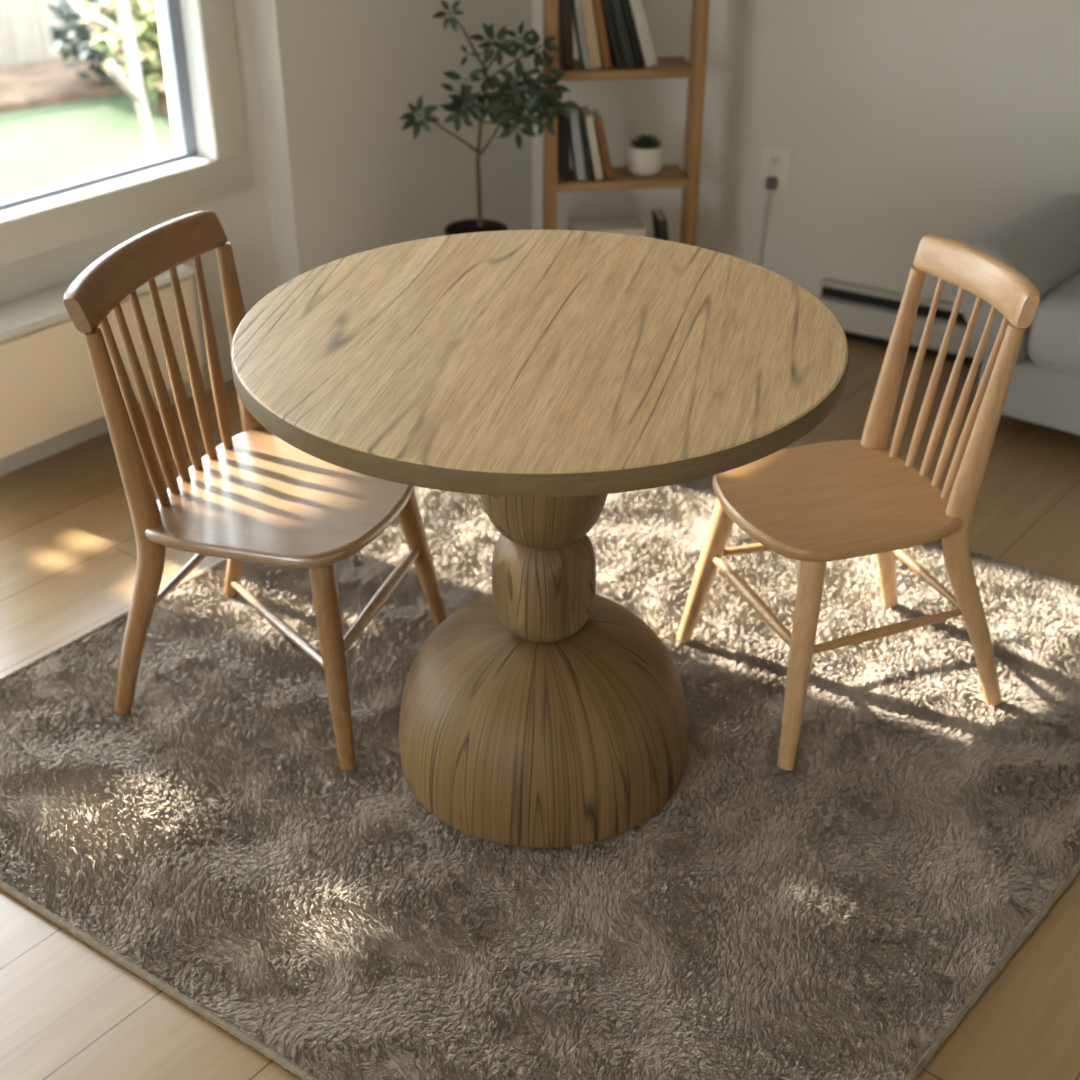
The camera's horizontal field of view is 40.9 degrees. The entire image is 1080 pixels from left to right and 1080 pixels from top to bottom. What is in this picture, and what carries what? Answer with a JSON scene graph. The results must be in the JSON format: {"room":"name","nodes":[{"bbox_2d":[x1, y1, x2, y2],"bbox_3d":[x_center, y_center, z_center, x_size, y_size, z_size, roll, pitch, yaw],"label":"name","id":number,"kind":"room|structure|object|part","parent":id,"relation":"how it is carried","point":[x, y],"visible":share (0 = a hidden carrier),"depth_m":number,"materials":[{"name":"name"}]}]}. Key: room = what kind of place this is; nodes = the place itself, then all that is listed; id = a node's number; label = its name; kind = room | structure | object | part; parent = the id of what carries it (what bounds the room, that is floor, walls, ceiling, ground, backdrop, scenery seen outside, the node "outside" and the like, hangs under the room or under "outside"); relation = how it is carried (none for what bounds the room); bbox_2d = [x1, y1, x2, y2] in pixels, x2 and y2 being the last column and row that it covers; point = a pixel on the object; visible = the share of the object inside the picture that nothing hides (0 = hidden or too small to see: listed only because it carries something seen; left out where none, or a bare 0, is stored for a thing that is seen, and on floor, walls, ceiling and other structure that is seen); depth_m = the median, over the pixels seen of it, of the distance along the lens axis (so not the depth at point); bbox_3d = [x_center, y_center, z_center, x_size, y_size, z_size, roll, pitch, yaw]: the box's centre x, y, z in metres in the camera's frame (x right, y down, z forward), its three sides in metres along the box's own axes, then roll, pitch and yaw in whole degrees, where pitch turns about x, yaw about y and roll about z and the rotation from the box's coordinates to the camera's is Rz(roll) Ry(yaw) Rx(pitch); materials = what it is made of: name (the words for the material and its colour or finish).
{"room":"dining room","nodes":[
{"label":"dining room","id":0,"kind":"room"},
{"bbox_2d":[0,0,278,364],"bbox_3d":[-2.285,-0.609,1.675,0.150,2.465,4.885,23,38,33],"label":"wall","id":1,"kind":"structure","parent":0,"point":[245,217],"depth_m":3.56,"materials":[{"name":"paint"}]},
{"bbox_2d":[0,263,203,458],"bbox_3d":[-1.045,-0.424,3.286,0.157,0.278,0.590,23,38,33],"label":"radiator","id":2,"kind":"object","parent":1,"relation":"attached to","point":[48,386],"visible":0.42,"depth_m":3.19,"materials":[{"name":"metal"}]},
{"bbox_2d":[0,354,232,476],"bbox_3d":[-2.222,0.448,2.246,0.016,0.065,4.885,23,38,33],"label":"baseboard","id":3,"kind":"structure","parent":1,"relation":"attached to","point":[37,452],"depth_m":3.42,"materials":[{"name":"paint"}]},
{"bbox_2d":[0,0,249,265],"bbox_3d":[-1.054,-1.478,2.922,0.182,1.734,0.844,23,38,33],"label":"window","id":4,"kind":"structure","parent":1,"relation":"in","point":[198,47],"depth_m":3.38,"materials":[{"name":"paint"}]},
{"bbox_2d":[251,0,532,285],"bbox_3d":[-0.316,-1.811,3.691,0.236,2.465,1.241,23,38,33],"label":"wall","id":5,"kind":"structure","parent":0,"point":[337,78],"depth_m":3.75,"materials":[{"name":"paint"}]},
{"bbox_2d":[0,339,1079,1079],"bbox_3d":[-0.210,0.760,1.883,4.326,0.100,7.703,23,38,33],"label":"floor","id":6,"kind":"structure","parent":0,"point":[69,1011],"depth_m":2.75,"materials":[{"name":"brown wood"}]},
{"bbox_2d":[399,0,577,234],"bbox_3d":[-0.119,-0.848,3.569,0.424,0.936,0.163,0,31,0],"label":"potted tree","id":7,"kind":"object","parent":6,"relation":"on","point":[539,98],"visible":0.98,"depth_m":3.41,"materials":[{"name":"green plant"}]},
{"bbox_3d":[-0.160,-0.611,3.711,0.158,0.384,0.158,0,31,0],"label":"pot","id":8,"kind":"part","parent":7,"relation":"part of","materials":[{"name":"black ceramic"}]},
{"bbox_3d":[-0.119,-0.982,3.451,0.322,0.506,0.099,-10,32,-17],"label":"stem","id":9,"kind":"part","parent":7,"relation":"part of","materials":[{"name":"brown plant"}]},
{"bbox_2d":[0,475,1079,1079],"bbox_3d":[0.079,0.290,2.552,1.752,0.024,1.869,22,37,32],"label":"rug","id":10,"kind":"object","parent":6,"relation":"on","point":[839,914],"visible":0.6,"depth_m":2.26,"materials":[{"name":"carpet"}]},
{"bbox_2d":[64,211,446,769],"bbox_3d":[-0.458,-0.097,2.438,0.470,0.782,0.460,9,32,15],"label":"dining chair","id":11,"kind":"object","parent":10,"relation":"on","point":[255,496],"visible":0.88,"depth_m":2.38,"materials":[{"name":"brown wood"}]},
{"bbox_3d":[-0.675,-0.005,2.339,0.135,0.725,0.052,0,31,-1],"label":"post","id":12,"kind":"part","parent":11,"relation":"part of","materials":[{"name":"brown wood"}]},
{"bbox_3d":[-0.633,-0.434,2.301,0.077,0.062,0.432,9,32,15],"label":"crest rail","id":13,"kind":"part","parent":11,"relation":"part of","materials":[{"name":"brown wood"}]},
{"bbox_3d":[-0.558,-0.197,2.661,0.132,0.725,0.036,9,32,15],"label":"post","id":14,"kind":"part","parent":11,"relation":"part of","materials":[{"name":"brown wood"}]},
{"bbox_3d":[-0.424,-0.075,2.438,0.399,0.026,0.412,9,32,15],"label":"seat","id":15,"kind":"part","parent":11,"relation":"part of","materials":[{"name":"brown wood"}]},
{"bbox_3d":[-0.333,0.201,2.344,0.041,0.364,0.111,-11,32,-17],"label":"leg","id":16,"kind":"part","parent":11,"relation":"part of","materials":[{"name":"brown wood"}]},
{"bbox_3d":[-0.221,0.022,2.644,0.111,0.364,0.041,-19,36,-29],"label":"leg","id":17,"kind":"part","parent":11,"relation":"part of","materials":[{"name":"brown wood"}]},
{"bbox_2d":[231,230,848,847],"bbox_3d":[0.000,0.028,2.242,0.861,0.760,0.861,17,35,26],"label":"pedestal table","id":18,"kind":"object","parent":10,"relation":"on","point":[543,376],"visible":1,"depth_m":2.10,"materials":[{"name":"brown wood"}]},
{"bbox_3d":[0.003,0.057,2.267,0.151,0.187,0.146,-25,39,-35],"label":"turned knob","id":19,"kind":"part","parent":18,"relation":"part of","materials":[{"name":"brown wood"}]},
{"bbox_2d":[677,234,1039,769],"bbox_3d":[0.534,-0.082,2.430,0.470,0.765,0.422,-11,32,-17],"label":"dining chair","id":20,"kind":"object","parent":10,"relation":"on","point":[816,504],"visible":1,"depth_m":2.38,"materials":[{"name":"brown wood"}]},
{"bbox_3d":[0.307,0.040,2.609,0.113,0.369,0.041,17,35,27],"label":"leg","id":21,"kind":"part","parent":20,"relation":"part of","materials":[{"name":"brown wood"}]},
{"bbox_3d":[0.421,0.198,2.345,0.041,0.369,0.113,9,32,15],"label":"leg","id":22,"kind":"part","parent":20,"relation":"part of","materials":[{"name":"brown wood"}]},
{"bbox_3d":[0.485,-0.068,2.417,0.365,0.026,0.344,-11,32,-17],"label":"seat","id":23,"kind":"part","parent":20,"relation":"part of","materials":[{"name":"brown wood"}]},
{"bbox_3d":[0.635,-0.156,2.608,0.156,0.709,0.042,-19,36,-29],"label":"post","id":24,"kind":"part","parent":20,"relation":"part of","materials":[{"name":"brown wood"}]},
{"bbox_3d":[0.700,-0.416,2.303,0.060,0.062,0.299,-11,32,-17],"label":"crest rail","id":25,"kind":"part","parent":20,"relation":"part of","materials":[{"name":"brown wood"}]},
{"bbox_3d":[0.735,-0.018,2.377,0.156,0.709,0.042,-3,31,-5],"label":"post","id":26,"kind":"part","parent":20,"relation":"part of","materials":[{"name":"brown wood"}]},
{"bbox_2d":[543,0,709,245],"bbox_3d":[0.204,-1.116,3.644,0.396,1.320,0.142,-4,31,-6],"label":"bookshelf","id":27,"kind":"object","parent":6,"relation":"on","point":[671,175],"visible":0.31,"depth_m":3.64,"materials":[{"name":"brown wood"}]},
{"bbox_3d":[0.022,-1.100,3.616,0.027,1.320,0.022,-4,31,-6],"label":"post","id":28,"kind":"part","parent":27,"relation":"part of","materials":[{"name":"brown wood"}]},
{"bbox_3d":[0.030,-1.074,3.574,0.027,1.320,0.022,-4,31,-6],"label":"post","id":29,"kind":"part","parent":27,"relation":"part of","materials":[{"name":"brown wood"}]},
{"bbox_2d":[558,113,570,181],"bbox_3d":[0.057,-1.011,3.689,0.031,0.171,0.105,-4,31,-6],"label":"book","id":30,"kind":"object","parent":27,"relation":"on","point":[563,128],"visible":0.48,"depth_m":3.65,"materials":[{"name":"paper"}]},
{"bbox_2d":[558,0,573,70],"bbox_3d":[0.059,-1.268,3.536,0.037,0.216,0.105,-4,31,-6],"label":"book","id":31,"kind":"object","parent":27,"relation":"on","point":[565,32],"visible":0.98,"depth_m":3.51,"materials":[{"name":"paper"}]},
{"bbox_2d":[564,100,585,180],"bbox_3d":[0.089,-1.017,3.690,0.045,0.179,0.105,-4,31,-6],"label":"book","id":32,"kind":"object","parent":27,"relation":"on","point":[575,144],"visible":0.81,"depth_m":3.65,"materials":[{"name":"paper"}]},
{"bbox_2d":[572,0,589,69],"bbox_3d":[0.092,-1.271,3.539,0.052,0.219,0.105,-4,31,-6],"label":"book","id":33,"kind":"object","parent":27,"relation":"on","point":[577,17],"visible":0.99,"depth_m":3.52,"materials":[{"name":"paper"}]},
{"bbox_2d":[576,107,592,180],"bbox_3d":[0.110,-1.012,3.696,0.038,0.165,0.105,-4,31,-6],"label":"book","id":34,"kind":"object","parent":27,"relation":"on","point":[587,164],"visible":0.72,"depth_m":3.65,"materials":[{"name":"paper"}]},
{"bbox_2d":[580,0,601,69],"bbox_3d":[0.113,-1.274,3.540,0.065,0.223,0.105,-4,31,-6],"label":"book","id":35,"kind":"object","parent":27,"relation":"on","point":[586,5],"visible":0.78,"depth_m":3.51,"materials":[{"name":"paper"}]},
{"bbox_2d":[579,105,603,179],"bbox_3d":[0.131,-1.014,3.698,0.051,0.166,0.105,-4,31,-6],"label":"book","id":36,"kind":"object","parent":27,"relation":"on","point":[596,167],"visible":0.9,"depth_m":3.66,"materials":[{"name":"paper"}]},
{"bbox_2d":[592,0,611,68],"bbox_3d":[0.141,-1.272,3.545,0.060,0.215,0.105,-4,31,-6],"label":"book","id":37,"kind":"object","parent":27,"relation":"on","point":[597,5],"visible":0.85,"depth_m":3.52,"materials":[{"name":"paper"}]},
{"bbox_2d":[591,109,613,179],"bbox_3d":[0.157,-1.011,3.703,0.052,0.155,0.105,-4,31,-6],"label":"book","id":38,"kind":"object","parent":27,"relation":"on","point":[607,170],"visible":0.84,"depth_m":3.66,"materials":[{"name":"paper"}]},
{"bbox_2d":[601,0,623,68],"bbox_3d":[0.166,-1.273,3.548,0.069,0.212,0.105,-4,31,-6],"label":"book","id":39,"kind":"object","parent":27,"relation":"on","point":[613,41],"visible":0.88,"depth_m":3.52,"materials":[{"name":"paper"}]},
{"bbox_2d":[610,0,634,67],"bbox_3d":[0.190,-1.272,3.552,0.075,0.207,0.105,-4,31,-6],"label":"book","id":40,"kind":"object","parent":27,"relation":"on","point":[626,51],"visible":0.81,"depth_m":3.52,"materials":[{"name":"paper"}]},
{"bbox_2d":[620,0,643,67],"bbox_3d":[0.215,-1.271,3.557,0.072,0.200,0.105,-4,31,-6],"label":"book","id":41,"kind":"object","parent":27,"relation":"on","point":[638,60],"visible":0.81,"depth_m":3.52,"materials":[{"name":"paper"}]},
{"bbox_2d":[629,0,657,67],"bbox_3d":[0.241,-1.271,3.560,0.084,0.197,0.105,-4,31,-6],"label":"book","id":42,"kind":"object","parent":27,"relation":"on","point":[637,10],"visible":0.85,"depth_m":3.52,"materials":[{"name":"paper"}]},
{"bbox_2d":[627,133,663,175],"bbox_3d":[0.272,-0.992,3.728,0.095,0.098,0.095,0,31,0],"label":"potted succulent","id":43,"kind":"object","parent":27,"relation":"on","point":[645,156],"visible":1,"depth_m":3.70,"materials":[{"name":"white ceramic"}]},
{"bbox_2d":[652,208,668,240],"bbox_3d":[0.325,-0.788,3.857,0.045,0.166,0.100,-4,31,-6],"label":"book","id":44,"kind":"object","parent":27,"relation":"on","point":[660,226],"visible":0.46,"depth_m":3.80,"materials":[{"name":"paper"}]},
{"bbox_3d":[0.386,-1.123,3.655,0.027,1.320,0.022,-4,31,-6],"label":"post","id":45,"kind":"part","parent":27,"relation":"part of","materials":[{"name":"brown wood"}]},
{"bbox_3d":[0.394,-1.097,3.612,0.027,1.320,0.022,-4,31,-6],"label":"post","id":46,"kind":"part","parent":27,"relation":"part of","materials":[{"name":"brown wood"}]},
{"bbox_3d":[0.176,-0.727,3.878,0.215,0.040,0.130,-3,31,-5],"label":"book","id":47,"kind":"object","parent":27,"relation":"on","visible":0},
{"bbox_3d":[0.176,-0.761,3.858,0.205,0.038,0.125,-3,31,-5],"label":"book","id":48,"kind":"object","parent":47,"relation":"on","visible":0},
{"bbox_3d":[0.176,-0.793,3.839,0.200,0.036,0.125,-5,31,-8],"label":"book","id":49,"kind":"object","parent":48,"relation":"on","visible":0},
{"bbox_2d":[568,214,646,236],"bbox_3d":[0.176,-0.822,3.822,0.190,0.030,0.120,-4,31,-7],"label":"book","id":50,"kind":"object","parent":49,"relation":"on","point":[632,224],"visible":0.59,"depth_m":3.80,"materials":[{"name":"paper"}]},
{"bbox_2d":[949,194,1079,434],"bbox_3d":[1.659,-0.397,3.147,1.514,0.593,0.428,20,36,30],"label":"sofa","id":51,"kind":"object","parent":6,"relation":"on","point":[1041,241],"visible":0.73,"depth_m":3.32,"materials":[{"name":"grey fabric"}]},
{"bbox_2d":[1026,272,1079,375],"bbox_3d":[1.534,-0.424,3.215,0.837,0.174,0.397,20,36,30],"label":"seat cushion","id":52,"kind":"object","parent":51,"relation":"on","point":[1053,334],"depth_m":3.26,"materials":[{"name":"grey fabric"}]},
{"bbox_2d":[532,0,1079,302],"bbox_3d":[1.467,-1.516,3.197,3.924,2.465,0.250,17,35,26],"label":"wall","id":53,"kind":"structure","parent":0,"point":[902,122],"depth_m":3.76,"materials":[{"name":"paint"}]},
{"bbox_2d":[759,146,791,194],"bbox_3d":[0.635,-0.997,3.912,0.084,0.120,0.014,17,35,26],"label":"wall outlet","id":54,"kind":"object","parent":53,"relation":"attached to","point":[776,162],"visible":1,"depth_m":3.90,"materials":[{"name":"plastic"}]},
{"bbox_2d":[759,176,776,265],"bbox_3d":[0.501,-0.840,4.071,0.313,0.406,0.026,17,35,26],"label":"power cord","id":55,"kind":"object","parent":54,"relation":"hanging from","point":[771,182],"visible":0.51,"depth_m":3.91,"materials":[{"name":"grey plastic"}]},
{"bbox_2d":[767,174,781,189],"bbox_3d":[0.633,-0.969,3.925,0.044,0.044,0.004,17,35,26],"label":"plug","id":56,"kind":"object","parent":54,"relation":"attached to","point":[779,176],"depth_m":3.92,"materials":[{"name":"plastic"}]},
{"bbox_2d":[768,152,783,167],"bbox_3d":[0.633,-1.021,3.894,0.044,0.044,0.004,17,35,26],"label":"socket","id":57,"kind":"object","parent":54,"relation":"attached to","point":[775,159],"depth_m":3.89,"materials":[{"name":"plastic"}]},
{"bbox_2d":[817,278,982,366],"bbox_3d":[1.149,-0.526,3.798,0.900,0.149,0.060,17,35,26],"label":"baseboard heater","id":58,"kind":"object","parent":53,"relation":"attached to","point":[867,314],"visible":0.32,"depth_m":3.90,"materials":[{"name":"metal"}]},
{"label":"outside","id":59,"kind":"structure","parent":0,"visible":0},
{"bbox_2d":[0,88,174,200],"bbox_3d":[-7.311,-2.546,8.083,15.850,0.200,28.000,23,38,33],"label":"ground","id":60,"kind":"structure","parent":59,"point":[44,147],"depth_m":6.73,"materials":[{"name":"green plant"}]},
{"bbox_2d":[0,0,141,67],"bbox_3d":[-3.167,-2.800,7.515,11.314,0.820,0.073,-21,37,-31],"label":"fence","id":61,"kind":"object","parent":60,"relation":"on","point":[24,37],"visible":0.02,"depth_m":7.85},
{"bbox_2d":[0,56,156,112],"bbox_3d":[-2.882,-2.266,7.399,11.300,0.080,0.750,-21,37,-31],"label":"flower bed","id":62,"kind":"object","parent":60,"relation":"on","point":[46,83],"visible":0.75,"depth_m":7.44,"materials":[{"name":"soil"}]},
{"bbox_2d":[45,0,144,94],"bbox_3d":[-2.220,-2.585,7.305,0.548,0.670,0.583,0,31,0],"label":"shrub","id":63,"kind":"object","parent":62,"relation":"in","point":[70,33],"visible":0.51,"depth_m":7.24,"materials":[{"name":"green plant"}]},
{"bbox_3d":[-2.210,-2.487,7.385,0.110,0.421,0.207,0,31,0],"label":"stem","id":64,"kind":"part","parent":63,"relation":"part of","materials":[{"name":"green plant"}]},
{"bbox_2d":[66,0,156,160],"bbox_3d":[-1.783,-2.201,5.937,0.216,1.410,0.425,-21,37,-31],"label":"young tree","id":65,"kind":"object","parent":60,"relation":"on","point":[135,90],"visible":0.98,"depth_m":6.03,"materials":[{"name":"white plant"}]},
{"bbox_2d":[73,0,169,114],"bbox_3d":[-1.854,-2.432,6.936,0.709,0.788,0.674,-10,32,-17],"label":"shrub","id":66,"kind":"object","parent":60,"relation":"on","point":[147,19],"visible":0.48,"depth_m":6.84,"materials":[{"name":"green plant"}]},
{"bbox_3d":[-1.847,-2.314,6.978,0.118,0.542,0.277,-6,31,-9],"label":"stem","id":67,"kind":"part","parent":66,"relation":"part of","materials":[{"name":"green plant"}]},
{"bbox_2d":[103,12,168,107],"bbox_3d":[-1.837,-2.365,7.090,0.507,0.512,0.501,16,34,25],"label":"shrub","id":68,"kind":"object","parent":60,"relation":"on","point":[147,60],"visible":0.1,"depth_m":6.99,"materials":[{"name":"green plant"}]}
]}

